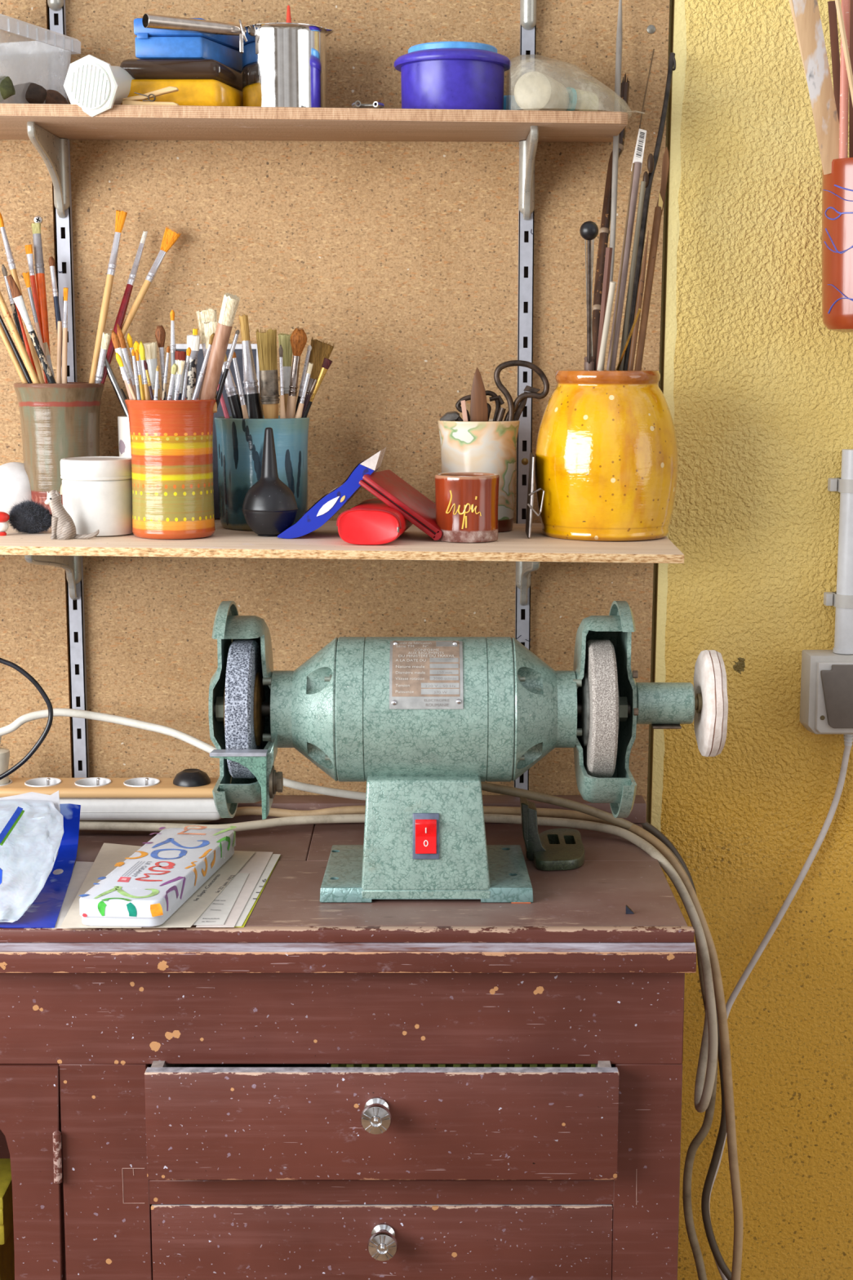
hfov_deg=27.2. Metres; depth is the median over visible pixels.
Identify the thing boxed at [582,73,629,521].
cane
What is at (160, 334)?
brush
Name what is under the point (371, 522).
glasses case
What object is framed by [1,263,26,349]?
brush
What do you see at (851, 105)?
slat
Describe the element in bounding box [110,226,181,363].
brush
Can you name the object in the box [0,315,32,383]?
stick
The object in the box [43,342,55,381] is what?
brush
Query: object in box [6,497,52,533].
ball
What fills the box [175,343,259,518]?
framed panel
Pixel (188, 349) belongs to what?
brush
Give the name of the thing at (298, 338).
brush
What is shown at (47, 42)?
storage box
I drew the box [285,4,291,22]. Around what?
nozzle
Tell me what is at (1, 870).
print
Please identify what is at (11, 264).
brush
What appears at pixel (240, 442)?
pot
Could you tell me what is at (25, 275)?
brush
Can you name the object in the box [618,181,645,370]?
stick
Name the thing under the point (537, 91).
plastic bottle
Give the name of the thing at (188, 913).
paper sheet
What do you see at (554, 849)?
metal bracket
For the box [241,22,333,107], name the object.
pot
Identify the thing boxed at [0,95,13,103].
lump
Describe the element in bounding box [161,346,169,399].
brush
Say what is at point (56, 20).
shelf rail
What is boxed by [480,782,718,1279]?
cable
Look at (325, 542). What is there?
shelf board
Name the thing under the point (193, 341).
brush
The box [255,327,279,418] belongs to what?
brush
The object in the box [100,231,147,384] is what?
brush
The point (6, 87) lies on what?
lump
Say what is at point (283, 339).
brush
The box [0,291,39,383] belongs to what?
stick
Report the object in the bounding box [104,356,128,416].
brush
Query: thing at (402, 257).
panel
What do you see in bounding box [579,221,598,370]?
skewer
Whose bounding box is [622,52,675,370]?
rod
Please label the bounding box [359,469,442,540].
wallet
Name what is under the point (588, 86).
plastic bag
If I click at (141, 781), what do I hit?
socket
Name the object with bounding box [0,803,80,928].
folder
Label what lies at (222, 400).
stick
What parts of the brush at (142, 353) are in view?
handle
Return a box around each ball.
[0,462,31,522]
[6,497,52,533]
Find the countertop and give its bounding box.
[0,768,696,973]
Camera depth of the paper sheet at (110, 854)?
1.95 m
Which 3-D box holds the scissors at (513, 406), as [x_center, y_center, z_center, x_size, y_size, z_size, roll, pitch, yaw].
[0.109,-0.278,2.030,0.064,0.088,0.014,0,9,0]
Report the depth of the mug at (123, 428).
2.06 m
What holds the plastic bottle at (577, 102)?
in the plastic bag at (588, 86)
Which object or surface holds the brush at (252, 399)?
in the pot at (240, 442)
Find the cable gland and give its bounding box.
[843,733,852,746]
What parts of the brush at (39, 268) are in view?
handle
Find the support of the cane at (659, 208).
in the jar at (606, 458)
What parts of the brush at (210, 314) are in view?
handle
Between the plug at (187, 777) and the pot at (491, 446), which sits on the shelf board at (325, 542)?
the pot at (491, 446)
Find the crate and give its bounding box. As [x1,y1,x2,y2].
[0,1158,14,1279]
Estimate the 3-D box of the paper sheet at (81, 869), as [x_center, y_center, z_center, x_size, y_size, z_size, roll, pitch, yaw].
[-0.351,0.271,1.890,0.095,0.001,0.237,0,9,0]
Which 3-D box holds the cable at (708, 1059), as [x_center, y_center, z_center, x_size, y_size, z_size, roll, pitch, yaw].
[-0.059,0.368,2.117,0.814,0.310,0.145,2,9,11]
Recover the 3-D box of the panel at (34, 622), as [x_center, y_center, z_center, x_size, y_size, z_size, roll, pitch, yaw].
[-0.972,-0.128,2.166,1.056,2.500,0.021,0,9,0]
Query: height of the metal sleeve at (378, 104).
0.006 m
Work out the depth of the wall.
2.18 m
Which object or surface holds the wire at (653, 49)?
in the jar at (606, 458)
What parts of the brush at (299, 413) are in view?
handle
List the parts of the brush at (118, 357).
handle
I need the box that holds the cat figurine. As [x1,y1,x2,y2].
[44,489,98,539]
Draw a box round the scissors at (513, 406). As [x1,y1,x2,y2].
[493,360,549,421]
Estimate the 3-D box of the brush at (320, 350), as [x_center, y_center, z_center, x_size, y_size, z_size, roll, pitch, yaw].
[-0.144,-0.248,2.052,0.077,0.208,0.014,-1,9,-5]
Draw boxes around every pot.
[13,382,104,514]
[124,397,216,539]
[214,415,310,530]
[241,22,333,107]
[437,418,519,532]
[822,157,852,332]
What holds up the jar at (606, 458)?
on the shelf board at (325, 542)
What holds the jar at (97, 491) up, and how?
on the shelf board at (325, 542)
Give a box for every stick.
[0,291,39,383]
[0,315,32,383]
[0,323,27,382]
[14,303,38,377]
[56,320,62,383]
[217,384,229,417]
[461,400,467,421]
[595,247,612,370]
[606,128,646,370]
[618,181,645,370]
[627,231,648,370]
[839,0,850,158]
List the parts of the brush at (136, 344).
handle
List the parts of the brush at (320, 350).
handle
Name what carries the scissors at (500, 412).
in the pot at (491, 446)
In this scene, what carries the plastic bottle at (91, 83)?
on the shelf board at (64, 121)
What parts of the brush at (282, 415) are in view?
handle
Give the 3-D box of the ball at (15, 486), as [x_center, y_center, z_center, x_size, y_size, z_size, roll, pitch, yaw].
[-0.483,-0.173,2.069,0.068,0.071,0.066,0,9,0]
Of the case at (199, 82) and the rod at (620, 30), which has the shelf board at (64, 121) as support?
the case at (199, 82)
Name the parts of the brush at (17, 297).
handle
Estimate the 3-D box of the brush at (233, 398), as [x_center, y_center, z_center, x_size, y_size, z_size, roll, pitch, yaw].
[-0.211,-0.239,2.042,0.061,0.197,0.015,0,9,0]
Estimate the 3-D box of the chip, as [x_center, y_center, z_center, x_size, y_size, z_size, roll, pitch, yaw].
[0.210,0.278,1.819,0.009,0.009,0.005,0,9,0]
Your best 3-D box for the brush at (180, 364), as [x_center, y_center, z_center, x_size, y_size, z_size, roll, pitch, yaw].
[-0.276,-0.211,1.903,0.035,0.183,0.006,0,9,0]
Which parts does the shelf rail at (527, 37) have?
bracket, shelf bracket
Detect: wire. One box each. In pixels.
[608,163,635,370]
[639,48,654,128]
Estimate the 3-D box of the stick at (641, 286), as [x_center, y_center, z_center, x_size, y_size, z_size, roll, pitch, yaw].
[0.224,-0.288,1.964,0.054,0.329,0.006,-7,11,-35]
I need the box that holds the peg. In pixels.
[121,86,178,105]
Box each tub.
[394,41,511,110]
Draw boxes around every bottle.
[63,54,134,116]
[514,71,568,111]
[566,87,599,111]
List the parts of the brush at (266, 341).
handle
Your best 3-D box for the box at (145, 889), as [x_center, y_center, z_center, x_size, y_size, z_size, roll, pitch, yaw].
[-0.284,0.248,1.896,0.092,0.033,0.296,2,9,9]
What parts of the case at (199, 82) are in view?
smoky lid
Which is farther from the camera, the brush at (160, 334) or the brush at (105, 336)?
the brush at (105, 336)
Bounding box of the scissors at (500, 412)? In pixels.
[455,390,506,421]
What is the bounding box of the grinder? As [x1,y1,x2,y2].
[208,600,728,902]
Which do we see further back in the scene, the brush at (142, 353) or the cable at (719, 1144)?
the cable at (719, 1144)
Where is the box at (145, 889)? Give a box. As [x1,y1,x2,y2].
[79,825,236,927]
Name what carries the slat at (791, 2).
in the wall pot at (837, 185)
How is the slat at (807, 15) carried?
in the wall pot at (837, 185)
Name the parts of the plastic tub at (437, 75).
lid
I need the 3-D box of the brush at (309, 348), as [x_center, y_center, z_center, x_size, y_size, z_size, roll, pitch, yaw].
[-0.155,-0.242,2.050,0.046,0.200,0.006,0,9,0]
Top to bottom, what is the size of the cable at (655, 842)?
0.923 m
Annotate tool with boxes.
[470,367,488,421]
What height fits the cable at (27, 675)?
0.157 m
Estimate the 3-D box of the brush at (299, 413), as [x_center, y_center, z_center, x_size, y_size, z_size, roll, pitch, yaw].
[-0.154,-0.228,2.022,0.050,0.179,0.008,0,9,0]
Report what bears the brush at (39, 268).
in the pot at (59, 421)
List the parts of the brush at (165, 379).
handle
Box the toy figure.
[0,511,9,535]
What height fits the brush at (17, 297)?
0.234 m
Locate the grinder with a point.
(424, 721)
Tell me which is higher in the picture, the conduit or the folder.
the conduit
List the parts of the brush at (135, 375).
handle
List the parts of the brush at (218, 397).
handle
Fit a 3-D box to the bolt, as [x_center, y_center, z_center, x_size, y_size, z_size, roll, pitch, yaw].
[-0.064,-0.576,1.899,0.018,0.006,0.005,1,9,9]
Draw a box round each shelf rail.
[47,0,89,777]
[514,0,538,790]
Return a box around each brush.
[0,213,44,383]
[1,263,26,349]
[5,274,56,383]
[22,271,48,382]
[24,244,48,383]
[31,222,50,356]
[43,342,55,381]
[48,256,67,383]
[60,287,68,494]
[88,209,127,382]
[94,332,110,382]
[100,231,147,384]
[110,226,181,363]
[111,329,137,399]
[115,352,137,399]
[116,323,137,397]
[126,333,137,370]
[131,349,141,399]
[133,340,145,399]
[134,349,144,399]
[138,341,150,399]
[142,342,159,399]
[143,360,153,399]
[153,365,159,399]
[155,324,166,399]
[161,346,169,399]
[166,363,177,399]
[169,310,176,399]
[173,350,186,399]
[173,360,185,399]
[180,346,191,399]
[186,334,200,399]
[191,333,214,399]
[192,328,197,386]
[195,307,217,413]
[197,292,240,399]
[203,320,217,364]
[215,329,239,407]
[221,353,243,418]
[232,351,248,418]
[239,313,263,418]
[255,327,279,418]
[278,331,292,413]
[278,344,285,417]
[285,327,306,417]
[294,344,311,417]
[294,362,313,417]
[301,336,334,417]
[302,357,332,417]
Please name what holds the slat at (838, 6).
in the wall pot at (837, 185)
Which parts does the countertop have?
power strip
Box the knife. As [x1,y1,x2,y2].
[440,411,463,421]
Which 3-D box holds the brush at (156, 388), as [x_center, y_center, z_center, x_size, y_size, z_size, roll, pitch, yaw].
[-0.295,-0.206,1.900,0.018,0.178,0.004,0,9,0]
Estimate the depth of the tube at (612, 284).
1.93 m
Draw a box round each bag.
[0,790,63,922]
[506,54,628,111]
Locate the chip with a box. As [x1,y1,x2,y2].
[626,904,634,914]
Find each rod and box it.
[603,0,622,370]
[616,308,640,370]
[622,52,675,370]
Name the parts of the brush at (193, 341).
handle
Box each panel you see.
[0,0,73,777]
[49,0,669,805]
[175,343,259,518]
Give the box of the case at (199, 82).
[120,58,242,106]
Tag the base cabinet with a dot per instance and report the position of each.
(153, 1126)
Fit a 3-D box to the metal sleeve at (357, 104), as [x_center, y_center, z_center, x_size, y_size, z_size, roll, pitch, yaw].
[-0.075,-0.576,1.896,0.007,0.007,0.014,-3,10,-16]
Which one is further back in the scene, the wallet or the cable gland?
the cable gland
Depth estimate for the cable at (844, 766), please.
2.21 m
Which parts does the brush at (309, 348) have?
handle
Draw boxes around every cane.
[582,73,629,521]
[634,146,669,370]
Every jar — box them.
[59,456,133,536]
[534,369,678,541]
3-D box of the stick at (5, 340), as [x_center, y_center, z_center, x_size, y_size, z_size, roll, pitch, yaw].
[-0.457,-0.278,2.050,0.116,0.258,0.007,0,9,0]
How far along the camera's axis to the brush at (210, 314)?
1.94 m
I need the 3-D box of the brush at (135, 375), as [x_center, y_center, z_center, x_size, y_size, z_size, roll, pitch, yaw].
[-0.305,-0.215,1.903,0.023,0.195,0.004,0,9,0]
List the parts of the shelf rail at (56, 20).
bracket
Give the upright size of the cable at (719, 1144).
0.908 m
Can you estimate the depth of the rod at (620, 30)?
2.02 m
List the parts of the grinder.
rest arm, rest knob, motor, switch frame, rating plate, plate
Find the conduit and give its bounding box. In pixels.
[823,448,852,653]
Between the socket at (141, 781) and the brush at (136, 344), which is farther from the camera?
the socket at (141, 781)
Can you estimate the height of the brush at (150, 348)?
0.200 m
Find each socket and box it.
[0,778,12,786]
[24,777,61,786]
[74,777,111,786]
[123,777,159,786]
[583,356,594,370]
[800,649,852,733]
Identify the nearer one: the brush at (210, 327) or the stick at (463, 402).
the brush at (210, 327)
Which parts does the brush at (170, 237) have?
handle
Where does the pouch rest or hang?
on the shelf board at (325, 542)
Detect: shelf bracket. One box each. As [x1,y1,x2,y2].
[24,555,81,599]
[26,121,69,217]
[515,561,540,605]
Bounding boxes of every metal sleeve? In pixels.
[351,100,360,107]
[373,101,384,108]
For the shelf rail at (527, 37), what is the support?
attached to the panel at (402, 257)
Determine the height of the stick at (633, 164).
0.403 m
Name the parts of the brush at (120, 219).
handle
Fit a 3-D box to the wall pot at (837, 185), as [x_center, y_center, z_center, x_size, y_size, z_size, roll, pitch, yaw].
[0.509,-0.455,2.042,0.108,0.193,0.110,-9,13,-43]
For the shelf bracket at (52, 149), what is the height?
0.092 m
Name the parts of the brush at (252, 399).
handle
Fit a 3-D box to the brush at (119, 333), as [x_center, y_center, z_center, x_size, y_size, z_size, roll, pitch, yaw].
[-0.308,-0.233,1.923,0.065,0.224,0.008,4,10,26]
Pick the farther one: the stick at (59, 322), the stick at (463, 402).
the stick at (59, 322)
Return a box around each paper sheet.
[54,861,93,928]
[59,842,141,928]
[142,850,255,928]
[192,872,248,924]
[195,850,272,927]
[234,853,280,926]
[234,855,280,927]
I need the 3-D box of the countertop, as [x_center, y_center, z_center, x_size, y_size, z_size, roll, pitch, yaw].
[-0.265,0.238,1.982,1.071,0.120,0.456,0,9,0]
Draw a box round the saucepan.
[142,13,333,107]
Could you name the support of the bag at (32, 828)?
on the countertop
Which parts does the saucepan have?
handle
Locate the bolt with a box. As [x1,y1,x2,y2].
[359,103,375,108]
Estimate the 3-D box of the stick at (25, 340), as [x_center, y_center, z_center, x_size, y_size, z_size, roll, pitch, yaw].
[-0.447,-0.272,2.063,0.066,0.250,0.005,0,9,0]
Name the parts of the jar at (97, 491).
lid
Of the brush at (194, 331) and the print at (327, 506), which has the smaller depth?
the print at (327, 506)
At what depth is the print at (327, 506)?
1.92 m
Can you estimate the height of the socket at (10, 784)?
0.013 m
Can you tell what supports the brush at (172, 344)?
in the pot at (171, 441)
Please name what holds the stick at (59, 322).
in the pot at (59, 421)
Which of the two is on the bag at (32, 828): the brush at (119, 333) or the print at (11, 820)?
the print at (11, 820)
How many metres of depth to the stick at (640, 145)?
1.98 m
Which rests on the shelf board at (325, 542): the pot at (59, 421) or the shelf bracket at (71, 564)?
the pot at (59, 421)
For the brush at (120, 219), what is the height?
0.353 m
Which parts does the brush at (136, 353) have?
handle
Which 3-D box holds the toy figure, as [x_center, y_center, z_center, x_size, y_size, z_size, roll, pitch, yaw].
[-0.467,-0.128,1.932,0.020,0.026,0.020,0,9,0]
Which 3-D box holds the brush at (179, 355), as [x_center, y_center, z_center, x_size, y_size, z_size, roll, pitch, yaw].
[-0.273,-0.222,1.936,0.022,0.191,0.010,0,9,0]
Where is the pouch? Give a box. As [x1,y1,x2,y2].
[277,446,386,538]
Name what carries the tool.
in the pot at (491, 446)
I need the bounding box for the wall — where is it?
[646,0,852,1279]
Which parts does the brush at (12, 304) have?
handle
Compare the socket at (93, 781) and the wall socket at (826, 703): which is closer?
the socket at (93, 781)
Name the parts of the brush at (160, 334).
handle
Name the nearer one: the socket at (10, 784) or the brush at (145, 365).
the brush at (145, 365)
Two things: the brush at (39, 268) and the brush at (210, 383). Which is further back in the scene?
the brush at (39, 268)
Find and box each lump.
[0,75,15,102]
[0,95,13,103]
[12,82,46,103]
[43,89,67,104]
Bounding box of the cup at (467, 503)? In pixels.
[434,471,499,542]
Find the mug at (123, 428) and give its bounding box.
[117,415,131,457]
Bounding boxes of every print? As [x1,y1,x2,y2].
[0,806,24,845]
[0,867,2,884]
[316,496,339,516]
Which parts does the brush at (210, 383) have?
handle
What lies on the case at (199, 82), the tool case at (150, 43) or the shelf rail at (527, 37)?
the tool case at (150, 43)
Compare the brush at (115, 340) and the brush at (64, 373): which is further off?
the brush at (64, 373)
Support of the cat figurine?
on the shelf board at (325, 542)
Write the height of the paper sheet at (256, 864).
0.001 m
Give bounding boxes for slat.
[788,0,808,84]
[792,0,839,174]
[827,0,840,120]
[835,0,852,104]
[848,0,852,157]
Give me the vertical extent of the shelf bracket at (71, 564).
0.092 m
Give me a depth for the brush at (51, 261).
2.06 m
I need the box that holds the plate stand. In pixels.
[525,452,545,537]
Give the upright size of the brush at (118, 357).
0.191 m
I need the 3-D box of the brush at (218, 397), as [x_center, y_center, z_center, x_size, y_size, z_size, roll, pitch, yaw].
[-0.217,-0.292,1.912,0.036,0.089,0.005,5,10,26]
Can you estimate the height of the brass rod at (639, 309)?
0.169 m
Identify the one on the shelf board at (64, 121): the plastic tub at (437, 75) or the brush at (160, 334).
the plastic tub at (437, 75)
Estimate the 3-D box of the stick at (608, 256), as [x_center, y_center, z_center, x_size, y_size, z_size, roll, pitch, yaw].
[0.192,-0.281,1.980,0.007,0.311,0.051,-4,10,-25]
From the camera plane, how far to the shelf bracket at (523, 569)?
2.14 m
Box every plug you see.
[0,735,9,785]
[173,768,210,786]
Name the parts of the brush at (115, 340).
handle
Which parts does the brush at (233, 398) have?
handle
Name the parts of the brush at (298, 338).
handle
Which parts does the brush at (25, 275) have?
handle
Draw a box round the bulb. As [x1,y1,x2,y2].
[241,427,297,536]
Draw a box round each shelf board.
[0,102,627,142]
[0,519,684,563]
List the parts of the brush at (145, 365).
handle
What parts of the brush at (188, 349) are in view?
handle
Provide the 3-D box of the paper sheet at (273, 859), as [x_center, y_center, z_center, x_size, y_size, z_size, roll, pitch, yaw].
[-0.196,0.267,1.906,0.055,0.001,0.271,0,9,0]
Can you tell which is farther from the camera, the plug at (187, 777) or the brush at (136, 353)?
the plug at (187, 777)
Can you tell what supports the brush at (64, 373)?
in the pot at (59, 421)
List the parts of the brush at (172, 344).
handle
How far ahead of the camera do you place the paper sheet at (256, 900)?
1.85 m
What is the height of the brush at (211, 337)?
0.211 m
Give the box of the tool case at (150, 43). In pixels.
[133,17,242,72]
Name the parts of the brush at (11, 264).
handle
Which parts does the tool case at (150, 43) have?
case lid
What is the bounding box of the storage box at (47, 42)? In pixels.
[0,13,80,58]
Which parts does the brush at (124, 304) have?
handle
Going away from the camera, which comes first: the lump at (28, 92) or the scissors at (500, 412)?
the lump at (28, 92)
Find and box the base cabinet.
[0,973,684,1279]
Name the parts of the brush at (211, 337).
handle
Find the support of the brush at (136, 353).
in the pot at (171, 441)
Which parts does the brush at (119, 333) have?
handle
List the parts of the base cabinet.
door, knob, drawer, drawer, knob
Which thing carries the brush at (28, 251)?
in the pot at (59, 421)
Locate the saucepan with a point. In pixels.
(285, 64)
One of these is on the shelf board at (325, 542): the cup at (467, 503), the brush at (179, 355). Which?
the cup at (467, 503)
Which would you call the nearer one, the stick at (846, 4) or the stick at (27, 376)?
the stick at (846, 4)
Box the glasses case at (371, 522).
[336,498,412,545]
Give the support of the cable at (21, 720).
attached to the plug at (4, 753)
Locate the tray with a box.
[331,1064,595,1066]
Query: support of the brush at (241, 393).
in the pot at (240, 442)
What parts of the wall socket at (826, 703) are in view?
frame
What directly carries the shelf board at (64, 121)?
attached to the shelf rail at (56, 20)
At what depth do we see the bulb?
1.94 m
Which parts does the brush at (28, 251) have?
handle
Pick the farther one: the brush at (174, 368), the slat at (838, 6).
the slat at (838, 6)
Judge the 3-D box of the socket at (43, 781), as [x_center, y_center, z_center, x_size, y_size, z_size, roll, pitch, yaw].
[-0.460,0.176,2.115,0.043,0.013,0.043,-2,9,-11]
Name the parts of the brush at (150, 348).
handle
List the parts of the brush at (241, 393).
handle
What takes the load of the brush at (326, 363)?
in the pot at (240, 442)
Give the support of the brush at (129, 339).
in the pot at (171, 441)
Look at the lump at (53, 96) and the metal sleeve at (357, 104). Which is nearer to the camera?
the metal sleeve at (357, 104)
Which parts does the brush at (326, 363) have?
handle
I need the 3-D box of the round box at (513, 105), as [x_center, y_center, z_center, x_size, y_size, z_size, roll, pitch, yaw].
[0.096,-0.614,2.048,0.026,0.033,0.026,0,9,0]
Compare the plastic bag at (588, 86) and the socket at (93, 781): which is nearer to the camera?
the plastic bag at (588, 86)
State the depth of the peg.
1.89 m
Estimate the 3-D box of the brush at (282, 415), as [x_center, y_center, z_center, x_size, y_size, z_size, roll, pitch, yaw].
[-0.164,-0.236,2.014,0.008,0.201,0.007,0,9,0]
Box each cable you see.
[0,657,53,779]
[0,707,365,800]
[79,805,743,1279]
[79,813,718,1112]
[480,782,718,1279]
[640,821,731,1279]
[709,739,852,1279]
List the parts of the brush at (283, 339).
handle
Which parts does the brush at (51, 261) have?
handle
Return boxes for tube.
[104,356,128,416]
[596,280,616,370]
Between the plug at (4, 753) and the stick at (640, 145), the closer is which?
the stick at (640, 145)

